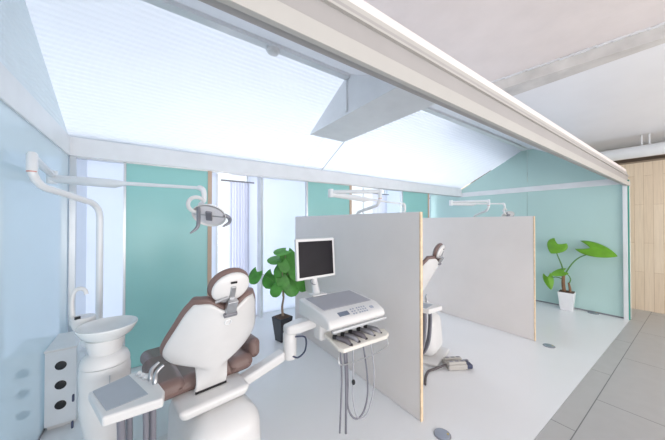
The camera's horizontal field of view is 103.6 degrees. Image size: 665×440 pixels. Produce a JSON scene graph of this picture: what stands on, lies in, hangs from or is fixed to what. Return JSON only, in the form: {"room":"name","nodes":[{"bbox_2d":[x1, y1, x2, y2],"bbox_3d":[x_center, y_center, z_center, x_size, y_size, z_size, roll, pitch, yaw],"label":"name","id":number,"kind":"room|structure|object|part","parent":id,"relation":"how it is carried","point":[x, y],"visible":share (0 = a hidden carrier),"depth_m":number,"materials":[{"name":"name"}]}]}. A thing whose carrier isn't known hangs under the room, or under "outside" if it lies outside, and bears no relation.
{"room":"dental clinic","nodes":[
{"label":"dental clinic","id":0,"kind":"room"},
{"bbox_2d":[0,0,86,439],"bbox_3d":[-1.917,0.018,1.651,0.020,2.955,3.500,0,-1,-35],"label":"wall","id":1,"kind":"structure","parent":0,"point":[33,221],"depth_m":1.63,"materials":[{"name":"blue paint"}]},
{"bbox_2d":[0,62,69,155],"bbox_3d":[-1.679,-0.690,1.317,0.042,0.175,2.670,0,-1,-35],"label":"trim","id":2,"kind":"structure","parent":1,"relation":"attached to","point":[13,94],"depth_m":1.59,"materials":[{"name":"white paint"}]},
{"bbox_2d":[68,156,76,331],"bbox_3d":[-2.417,0.465,2.430,0.046,2.115,0.042,0,-1,-35],"label":"trim","id":3,"kind":"structure","parent":1,"relation":"attached to","point":[72,159],"depth_m":2.42,"materials":[{"name":"paint"}]},
{"bbox_2d":[141,0,349,79],"bbox_3d":[-0.758,-1.427,1.960,2.220,0.045,0.075,0,-1,-35],"label":"trim","id":4,"kind":"structure","parent":1,"relation":"attached to","point":[172,6],"depth_m":1.97,"materials":[{"name":"white paint"}]},
{"bbox_2d":[266,44,280,55],"bbox_3d":[-0.487,-1.382,2.148,0.120,0.038,0.120,0,-1,-35],"label":"ceiling sensor","id":5,"kind":"object","parent":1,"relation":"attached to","point":[272,50],"visible":1,"depth_m":2.12,"materials":[{"name":"white plastic"}]},
{"bbox_2d":[217,0,629,185],"bbox_3d":[1.212,-0.581,1.704,8.330,0.063,0.022,0,-1,-35],"label":"ceiling beam","id":6,"kind":"structure","parent":1,"relation":"attached to","point":[275,13],"depth_m":0.96,"materials":[{"name":"paint"}]},
{"bbox_2d":[86,160,304,317],"bbox_3d":[-1.399,0.379,4.159,3.740,2.320,0.030,0,-1,-35],"label":"wall","id":7,"kind":"structure","parent":0,"point":[110,200],"depth_m":3.29,"materials":[{"name":"white paint"}]},
{"bbox_2d":[215,173,248,274],"bbox_3d":[-1.578,0.379,4.101,0.500,2.320,0.060,0,-1,-35],"label":"window","id":8,"kind":"structure","parent":7,"relation":"in","point":[246,177],"depth_m":3.95,"materials":[{"name":"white glass"}]},
{"bbox_2d":[221,179,253,286],"bbox_3d":[-1.460,0.451,4.036,0.500,2.113,0.068,0,-1,-35],"label":"curtain","id":9,"kind":"object","parent":7,"relation":"hanging from","point":[238,192],"visible":0.65,"depth_m":4.04,"materials":[{"name":"fabric"}]},
{"bbox_3d":[-1.460,-0.594,4.046,0.500,0.023,0.024,0,-1,-35],"label":"rod","id":10,"kind":"part","parent":9,"relation":"part of","materials":[{"name":"grey metal"}]},
{"bbox_2d":[361,188,384,213],"bbox_3d":[0.646,0.393,5.649,1.320,2.320,0.060,0,-1,-35],"label":"window","id":11,"kind":"structure","parent":7,"relation":"in","point":[383,191],"depth_m":5.64,"materials":[{"name":"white glass"}]},
{"bbox_2d":[257,177,262,317],"bbox_3d":[-1.164,0.380,4.206,0.040,2.320,0.160,0,-1,-35],"label":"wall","id":12,"kind":"structure","parent":0,"point":[259,180],"depth_m":4.15,"materials":[{"name":"white paint"}]},
{"bbox_2d":[25,0,544,167],"bbox_3d":[0.886,-1.104,3.174,7.110,0.707,2.660,0,-1,-35],"label":"ceiling","id":13,"kind":"structure","parent":0,"point":[132,72],"depth_m":2.26,"materials":[{"name":"white paint"}]},
{"bbox_2d":[310,74,434,141],"bbox_3d":[0.357,-1.247,2.755,0.520,0.396,1.455,0,-1,-35],"label":"trim","id":14,"kind":"structure","parent":13,"relation":"attached to","point":[373,103],"depth_m":2.56,"materials":[{"name":"white paint"}]},
{"bbox_2d":[344,79,346,112],"bbox_3d":[0.135,-1.236,2.603,0.018,0.330,0.034,0,-1,-35],"label":"trim","id":15,"kind":"structure","parent":14,"relation":"attached to","point":[345,102],"depth_m":2.60,"materials":[{"name":"white paint"}]},
{"bbox_2d":[40,301,664,439],"bbox_3d":[1.898,1.564,1.460,9.200,0.100,8.448,0,-1,-35],"label":"floor","id":16,"kind":"structure","parent":0,"point":[515,385],"depth_m":2.35,"materials":[{"name":"white tile"}]},
{"bbox_2d":[44,331,85,429],"bbox_3d":[-2.074,1.226,2.044,0.170,0.586,0.372,0,-1,-35],"label":"base cabinet","id":17,"kind":"object","parent":16,"relation":"on","point":[63,356],"visible":0.95,"depth_m":1.91,"materials":[{"name":"white plastic"}]},
{"bbox_2d":[69,287,164,439],"bbox_3d":[-1.080,0.940,1.302,0.765,1.144,0.264,0,-1,36],"label":"dental cuspidor unit","id":18,"kind":"object","parent":16,"relation":"on","point":[110,396],"visible":1,"depth_m":1.29,"materials":[{"name":"white ceramic"}]},
{"bbox_3d":[-1.403,0.473,1.449,0.085,0.208,0.033,0,-1,-23],"label":"filler spout","id":19,"kind":"part","parent":18,"relation":"part of","materials":[{"name":"white plastic"}]},
{"bbox_2d":[70,313,95,346],"bbox_3d":[-1.328,0.603,1.442,0.186,0.162,0.182,0,-1,-35],"label":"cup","id":20,"kind":"object","parent":18,"relation":"on","point":[84,323],"depth_m":1.41,"materials":[{"name":"plastic"}]},
{"bbox_3d":[-1.201,0.720,1.387,0.208,0.061,0.192,0,-1,-35],"label":"lid","id":21,"kind":"part","parent":18,"relation":"part of","materials":[{"name":"white plastic"}]},
{"bbox_2d":[74,315,137,342],"bbox_3d":[-1.195,0.593,1.392,0.259,0.081,0.259,0,-1,-35],"label":"bowl","id":22,"kind":"object","parent":18,"relation":"on","point":[113,329],"depth_m":1.40,"materials":[{"name":"ceramic"}]},
{"bbox_2d":[88,361,164,426],"bbox_3d":[-0.928,0.757,1.185,0.283,0.109,0.317,0,-1,-35],"label":"tray","id":23,"kind":"object","parent":18,"relation":"on","point":[138,393],"depth_m":1.13,"materials":[{"name":"white plastic"}]},
{"bbox_2d":[25,151,231,319],"bbox_3d":[-1.364,0.585,1.871,1.108,1.865,0.722,0,-1,-35],"label":"lamp","id":24,"kind":"object","parent":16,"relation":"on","point":[212,215],"visible":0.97,"depth_m":1.82,"materials":[{"name":"white plastic"}]},
{"bbox_3d":[-1.762,-0.320,1.597,0.044,0.043,0.674,0,-1,-41],"label":"arm","id":25,"kind":"part","parent":24,"relation":"part of","materials":[{"name":"white plastic"}]},
{"bbox_3d":[-1.486,-0.274,1.901,1.003,0.094,0.064,0,-1,-6],"label":"spring arm","id":26,"kind":"part","parent":24,"relation":"part of","materials":[{"name":"white plastic"}]},
{"bbox_3d":[-0.965,-0.001,1.858,0.045,0.194,0.087,0,-1,12],"label":"handle","id":27,"kind":"part","parent":24,"relation":"part of","materials":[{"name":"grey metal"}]},
{"bbox_3d":[-0.792,0.001,1.960,0.073,0.106,0.063,0,-1,-35],"label":"handle","id":28,"kind":"part","parent":24,"relation":"part of","materials":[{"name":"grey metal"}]},
{"bbox_2d":[122,162,211,367],"bbox_3d":[-1.792,0.467,2.897,0.826,2.100,0.060,0,-1,-35],"label":"glass panel","id":29,"kind":"object","parent":16,"relation":"on","point":[165,266],"visible":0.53,"depth_m":2.82,"materials":[{"name":"glass"}]},
{"bbox_3d":[-1.471,0.469,3.120,0.044,2.100,0.060,0,-1,-35],"label":"edge post","id":30,"kind":"part","parent":29,"relation":"part of","materials":[{"name":"beige wood"}]},
{"bbox_2d":[140,267,284,439],"bbox_3d":[-0.859,0.881,1.823,0.763,1.273,1.325,1,-1,-43],"label":"dental chair","id":31,"kind":"object","parent":16,"relation":"on","point":[202,354],"visible":0.99,"depth_m":1.40,"materials":[{"name":"white plastic"}]},
{"bbox_3d":[-0.778,1.497,1.589,0.460,0.036,0.860,1,-1,-43],"label":"foot plate","id":32,"kind":"part","parent":31,"relation":"part of","materials":[{"name":"plastic"}]},
{"bbox_3d":[-0.880,0.938,1.704,0.550,0.100,0.440,1,-1,-43],"label":"seat","id":33,"kind":"part","parent":31,"relation":"part of","materials":[{"name":"brown leather"}]},
{"bbox_2d":[159,287,255,356],"bbox_3d":[-0.619,0.593,1.426,0.512,0.437,0.291,1,-1,-43],"label":"backrest","id":34,"kind":"object","parent":31,"relation":"on","point":[201,328],"depth_m":1.32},
{"bbox_3d":[-0.535,0.388,1.268,0.062,0.031,0.014,0,-1,-24],"label":"lock lever","id":35,"kind":"part","parent":31,"relation":"part of","materials":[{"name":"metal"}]},
{"bbox_2d":[207,267,248,297],"bbox_3d":[-0.526,0.326,1.328,0.206,0.172,0.098,1,-1,-43],"label":"cushion","id":36,"kind":"object","parent":31,"relation":"on","point":[220,286],"depth_m":1.28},
{"bbox_3d":[-0.585,0.862,1.828,0.080,0.130,0.220,1,-1,-43],"label":"armrest","id":37,"kind":"part","parent":31,"relation":"part of","materials":[{"name":"brown leather"}]},
{"bbox_3d":[-0.462,0.971,1.726,0.311,0.133,0.085,0,-1,-40],"label":"console arm","id":38,"kind":"part","parent":31,"relation":"part of","materials":[{"name":"white plastic"}]},
{"bbox_2d":[283,289,388,433],"bbox_3d":[0.020,0.977,1.888,0.667,0.771,0.468,0,-1,-35],"label":"dental instrument unit","id":39,"kind":"object","parent":31,"relation":"attached to","point":[328,313],"visible":1,"depth_m":1.81,"materials":[{"name":"white plastic"}]},
{"bbox_3d":[-0.184,0.748,1.903,0.342,0.111,0.117,0,-1,-23],"label":"arm","id":40,"kind":"part","parent":39,"relation":"part of","materials":[{"name":"white plastic"}]},
{"bbox_2d":[294,237,334,296],"bbox_3d":[-0.126,0.377,2.095,0.376,0.459,0.129,0,-1,-35],"label":"monitor","id":41,"kind":"object","parent":39,"relation":"on","point":[314,257],"visible":1,"depth_m":2.08,"materials":[{"name":"white plastic"}]},
{"bbox_3d":[0.195,0.717,1.796,0.480,0.018,0.022,0,-1,-35],"label":"rail","id":42,"kind":"part","parent":39,"relation":"part of","materials":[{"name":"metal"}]},
{"bbox_2d":[249,248,305,342],"bbox_3d":[-0.679,0.942,3.321,0.713,1.174,0.315,0,-1,-2],"label":"fig","id":43,"kind":"object","parent":16,"relation":"on","point":[283,280],"visible":0.91,"depth_m":3.30,"materials":[{"name":"green plant"}]},
{"bbox_2d":[272,316,292,342],"bbox_3d":[-0.642,1.382,3.342,0.193,0.300,0.193,0,-1,41],"label":"pot","id":44,"kind":"object","parent":16,"relation":"on","point":[278,321],"depth_m":3.27,"materials":[{"name":"black plastic"}]},
{"bbox_2d":[305,182,351,215],"bbox_3d":[-0.045,0.479,4.113,0.850,2.100,0.060,0,-1,-35],"label":"glass panel","id":45,"kind":"object","parent":16,"relation":"on","point":[317,201],"visible":0.24,"depth_m":4.03,"materials":[{"name":"glass"}]},
{"bbox_3d":[0.285,0.481,4.343,0.044,2.100,0.060,0,-1,-35],"label":"edge post","id":46,"kind":"part","parent":45,"relation":"part of","materials":[{"name":"beige wood"}]},
{"bbox_2d":[295,212,422,421],"bbox_3d":[0.080,0.736,2.836,0.024,1.582,2.086,0,-1,-35],"label":"screen","id":47,"kind":"object","parent":16,"relation":"on","point":[378,257],"visible":0.82,"depth_m":2.27,"materials":[{"name":"laminate"}]},
{"bbox_2d":[328,189,405,213],"bbox_3d":[0.519,0.598,3.209,0.530,1.865,1.291,0,-1,40],"label":"lamp","id":48,"kind":"object","parent":16,"relation":"on","point":[343,194],"visible":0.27,"depth_m":2.89,"materials":[{"name":"white plastic"}]},
{"bbox_3d":[0.248,-0.308,2.850,0.534,0.043,0.044,0,-1,3],"label":"arm","id":49,"kind":"part","parent":48,"relation":"part of","materials":[{"name":"white plastic"}]},
{"bbox_3d":[0.467,-0.259,3.199,1.183,0.101,0.066,0,-1,-35],"label":"spring arm","id":50,"kind":"part","parent":48,"relation":"part of","materials":[{"name":"white plastic"}]},
{"bbox_2d":[400,191,428,217],"bbox_3d":[1.686,0.490,5.318,0.850,2.100,0.060,0,-1,-35],"label":"glass panel","id":51,"kind":"object","parent":16,"relation":"on","point":[415,202],"visible":0.31,"depth_m":5.29,"materials":[{"name":"glass"}]},
{"bbox_2d":[423,243,448,366],"bbox_3d":[0.729,0.895,3.303,1.325,1.273,0.625,0,-1,39],"label":"dental chair","id":52,"kind":"object","parent":16,"relation":"on","point":[435,353],"visible":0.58,"depth_m":2.85,"materials":[{"name":"white plastic"}]},
{"bbox_2d":[423,256,439,264],"bbox_3d":[1.065,0.608,2.996,0.291,0.437,0.512,0,-1,39],"label":"cushion","id":53,"kind":"object","parent":52,"relation":"on","point":[428,260],"depth_m":2.83,"materials":[{"name":"leather"}]},
{"bbox_2d":[423,294,441,354],"bbox_3d":[0.653,0.952,2.557,0.765,1.144,0.264,0,-1,36],"label":"unit","id":54,"kind":"object","parent":52,"relation":"attached to","point":[428,308],"visible":0.21,"depth_m":2.37,"materials":[{"name":"white plastic"}]},
{"bbox_2d":[423,294,441,313],"bbox_3d":[0.755,0.834,2.511,0.283,0.238,0.492,0,-1,-35],"label":"tray","id":55,"kind":"object","parent":54,"relation":"on","point":[428,308],"depth_m":2.35,"materials":[{"name":"white plastic"}]},
{"bbox_3d":[0.884,1.512,3.135,0.860,0.036,0.460,0,-1,39],"label":"foot plate","id":56,"kind":"part","parent":52,"relation":"part of","materials":[{"name":"white plastic"}]},
{"bbox_2d":[432,243,442,256],"bbox_3d":[1.172,0.341,2.911,0.098,0.172,0.206,0,-1,39],"label":"cushion","id":57,"kind":"object","parent":52,"relation":"on","point":[438,249],"depth_m":2.84,"materials":[{"name":"leather"}]},
{"bbox_2d":[434,428,450,439],"bbox_3d":[0.775,1.511,1.848,0.116,0.013,0.115,0,-1,-35],"label":"floor outlet","id":58,"kind":"object","parent":16,"relation":"on","point":[439,433],"visible":1,"depth_m":1.84,"materials":[{"name":"grey metal"}]},
{"bbox_2d":[424,356,472,385],"bbox_3d":[1.117,1.483,2.639,0.697,0.085,0.218,0,-1,-25],"label":"foot pedal","id":59,"kind":"object","parent":16,"relation":"on","point":[452,363],"visible":1,"depth_m":2.66,"materials":[{"name":"grey plastic"}]},
{"bbox_2d":[423,216,535,340],"bbox_3d":[1.980,0.748,4.168,0.024,1.582,2.069,0,-1,-35],"label":"screen","id":60,"kind":"object","parent":16,"relation":"on","point":[485,276],"visible":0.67,"depth_m":3.78,"materials":[{"name":"laminate"}]},
{"bbox_2d":[449,199,514,216],"bbox_3d":[2.625,0.605,4.485,1.233,1.875,0.461,0,-1,-24],"label":"lamp","id":61,"kind":"object","parent":16,"relation":"on","point":[451,202],"visible":0.67,"depth_m":4.43,"materials":[{"name":"white plastic"}]},
{"bbox_3d":[2.261,-0.304,4.325,0.552,0.043,0.044,0,-1,23],"label":"arm","id":62,"kind":"part","parent":61,"relation":"part of","materials":[{"name":"white plastic"}]},
{"bbox_3d":[2.504,-0.274,4.518,1.007,0.065,0.064,0,-1,-10],"label":"spring arm","id":63,"kind":"part","parent":61,"relation":"part of","materials":[{"name":"white plastic"}]},
{"bbox_2d":[543,343,554,347],"bbox_3d":[2.628,1.524,3.176,0.120,0.013,0.119,0,-1,-35],"label":"floor outlet","id":64,"kind":"object","parent":16,"relation":"on","point":[544,344],"visible":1,"depth_m":3.17,"materials":[{"name":"grey metal"}]},
{"bbox_2d":[543,238,616,311],"bbox_3d":[4.114,0.929,4.397,0.216,1.225,0.926,0,-1,-41],"label":"plant","id":65,"kind":"object","parent":16,"relation":"on","point":[566,298],"visible":1,"depth_m":4.46,"materials":[{"name":"green plant"}]},
{"bbox_3d":[4.026,1.387,4.495,0.216,0.310,0.216,0,-1,-41],"label":"pot","id":66,"kind":"part","parent":65,"relation":"part of","materials":[{"name":"white ceramic"}]},
{"bbox_2d":[385,190,399,212],"bbox_3d":[1.663,0.399,6.290,1.080,2.320,0.030,0,-1,-35],"label":"window","id":67,"kind":"structure","parent":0,"point":[394,196],"depth_m":6.11,"materials":[{"name":"clear glass"}]},
{"bbox_2d":[372,194,388,213],"bbox_3d":[1.023,0.468,5.764,0.610,2.113,0.068,0,-1,-35],"label":"curtain","id":68,"kind":"object","parent":67,"relation":"hanging from","point":[382,208],"visible":0.19,"depth_m":5.78,"materials":[{"name":"fabric"}]},
{"bbox_2d":[303,110,520,188],"bbox_3d":[1.691,-1.091,4.508,4.266,0.707,1.390,0,-1,-35],"label":"ceiling panel","id":69,"kind":"object","parent":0,"point":[421,147],"visible":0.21,"depth_m":4.22,"materials":[{"name":"white paint"}]},
{"bbox_2d":[364,0,664,81],"bbox_3d":[1.230,-1.779,-0.437,5.900,0.150,6.050,0,-1,-35],"label":"ceiling slab","id":70,"kind":"structure","parent":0,"point":[495,39],"depth_m":2.25,"materials":[{"name":"paint"}]},
{"bbox_2d":[430,149,606,217],"bbox_3d":[3.585,0.054,5.492,0.020,2.955,3.480,0,-1,-35],"label":"wall","id":71,"kind":"structure","parent":0,"point":[517,203],"depth_m":5.31,"materials":[{"name":"teal paint"}]},
{"bbox_2d":[70,137,461,196],"bbox_3d":[0.291,-0.661,4.358,6.690,0.175,0.130,0,-1,-35],"label":"beam","id":72,"kind":"structure","parent":71,"relation":"attached to","point":[79,147],"depth_m":3.17,"materials":[{"name":"white paint"}]},
{"bbox_2d":[77,157,457,196],"bbox_3d":[0.312,-0.568,4.371,6.640,0.012,0.050,0,-1,-35],"label":"trim","id":73,"kind":"structure","parent":71,"relation":"attached to","point":[81,158],"depth_m":3.29,"materials":[{"name":"paint"}]},
{"bbox_2d":[199,0,627,184],"bbox_3d":[1.187,-0.649,1.723,8.310,0.180,0.038,0,-1,-35],"label":"trim","id":74,"kind":"structure","parent":71,"relation":"attached to","point":[318,10],"depth_m":1.08,"materials":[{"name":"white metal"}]},
{"bbox_2d":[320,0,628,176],"bbox_3d":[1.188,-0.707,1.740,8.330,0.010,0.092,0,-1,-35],"label":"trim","id":75,"kind":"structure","parent":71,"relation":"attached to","point":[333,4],"depth_m":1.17,"materials":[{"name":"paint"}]},
{"bbox_2d":[422,107,528,149],"bbox_3d":[2.201,-1.407,4.019,3.950,0.045,0.075,0,-1,-35],"label":"trim","id":76,"kind":"structure","parent":71,"relation":"attached to","point":[430,110],"depth_m":3.89,"materials":[{"name":"white paint"}]},
{"bbox_2d":[462,179,618,196],"bbox_3d":[3.821,-0.601,5.157,0.042,0.100,2.650,0,-1,-35],"label":"trim","id":77,"kind":"structure","parent":71,"relation":"attached to","point":[604,182],"depth_m":4.89,"materials":[{"name":"white paint"}]},
{"bbox_2d":[536,300,623,318],"bbox_3d":[3.590,1.541,5.470,0.024,0.022,3.500,0,-1,-35],"label":"baseboard","id":78,"kind":"structure","parent":71,"relation":"attached to","point":[536,300],"depth_m":4.42,"materials":[{"name":"grey metal"}]},
{"bbox_2d":[622,185,628,319],"bbox_3d":[4.549,0.498,4.059,0.070,2.080,0.048,0,-1,-35],"label":"trim","id":79,"kind":"structure","parent":71,"relation":"attached to","point":[624,187],"depth_m":4.04,"materials":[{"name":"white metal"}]},
{"bbox_2d":[627,180,630,319],"bbox_3d":[4.593,0.458,4.049,0.070,2.160,0.014,0,-1,-35],"label":"trim","id":80,"kind":"structure","parent":71,"relation":"attached to","point":[629,273],"depth_m":4.03,"materials":[{"name":"paint"}]},
{"bbox_2d":[630,241,630,272],"bbox_3d":[4.622,0.458,4.075,0.017,2.160,0.026,0,-1,-35],"label":"trim","id":81,"kind":"structure","parent":71,"relation":"attached to","point":[630,241],"depth_m":4.06,"materials":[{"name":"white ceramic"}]},
{"bbox_2d":[462,160,664,313],"bbox_3d":[5.663,0.273,4.062,0.100,2.530,8.400,0,-1,-35],"label":"wall","id":82,"kind":"structure","parent":0,"point":[647,179],"depth_m":4.43,"materials":[{"name":"brown wood"}]},
{"bbox_2d":[471,158,664,182],"bbox_3d":[5.778,-1.006,4.154,0.380,0.030,8.400,0,-1,-35],"label":"trim","id":83,"kind":"structure","parent":82,"relation":"attached to","point":[660,158],"depth_m":4.50,"materials":[{"name":"black metal"}]},
{"bbox_2d":[473,154,664,181],"bbox_3d":[5.934,-1.085,4.263,0.100,0.450,8.400,0,-1,-35],"label":"wall","id":84,"kind":"structure","parent":0,"point":[662,155],"depth_m":4.73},
{"bbox_2d":[527,184,623,316],"bbox_3d":[4.212,0.466,4.587,0.020,2.115,1.324,0,-1,-35],"label":"wall","id":85,"kind":"structure","parent":0,"point":[571,216],"depth_m":4.48,"materials":[{"name":"teal glass"}]},
{"bbox_2d":[513,43,664,151],"bbox_3d":[4.963,-1.496,2.555,3.750,0.360,6.700,0,-1,-35],"label":"ceiling","id":86,"kind":"structure","parent":0,"point":[608,106],"depth_m":3.30,"materials":[{"name":"white paint"}]},
{"bbox_2d":[491,22,664,95],"bbox_3d":[3.746,-1.633,1.312,0.378,0.140,6.124,0,-1,-41],"label":"trim","id":87,"kind":"structure","parent":86,"relation":"attached to","point":[525,81],"depth_m":2.63,"materials":[{"name":"paint"}]},
{"bbox_2d":[600,134,664,160],"bbox_3d":[5.379,-1.186,3.573,0.190,0.350,5.100,0,-1,-35],"label":"ceiling pipe","id":88,"kind":"object","parent":86,"relation":"hanging from","point":[649,149],"visible":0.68,"depth_m":4.18,"materials":[{"name":"white metal"}]}
]}

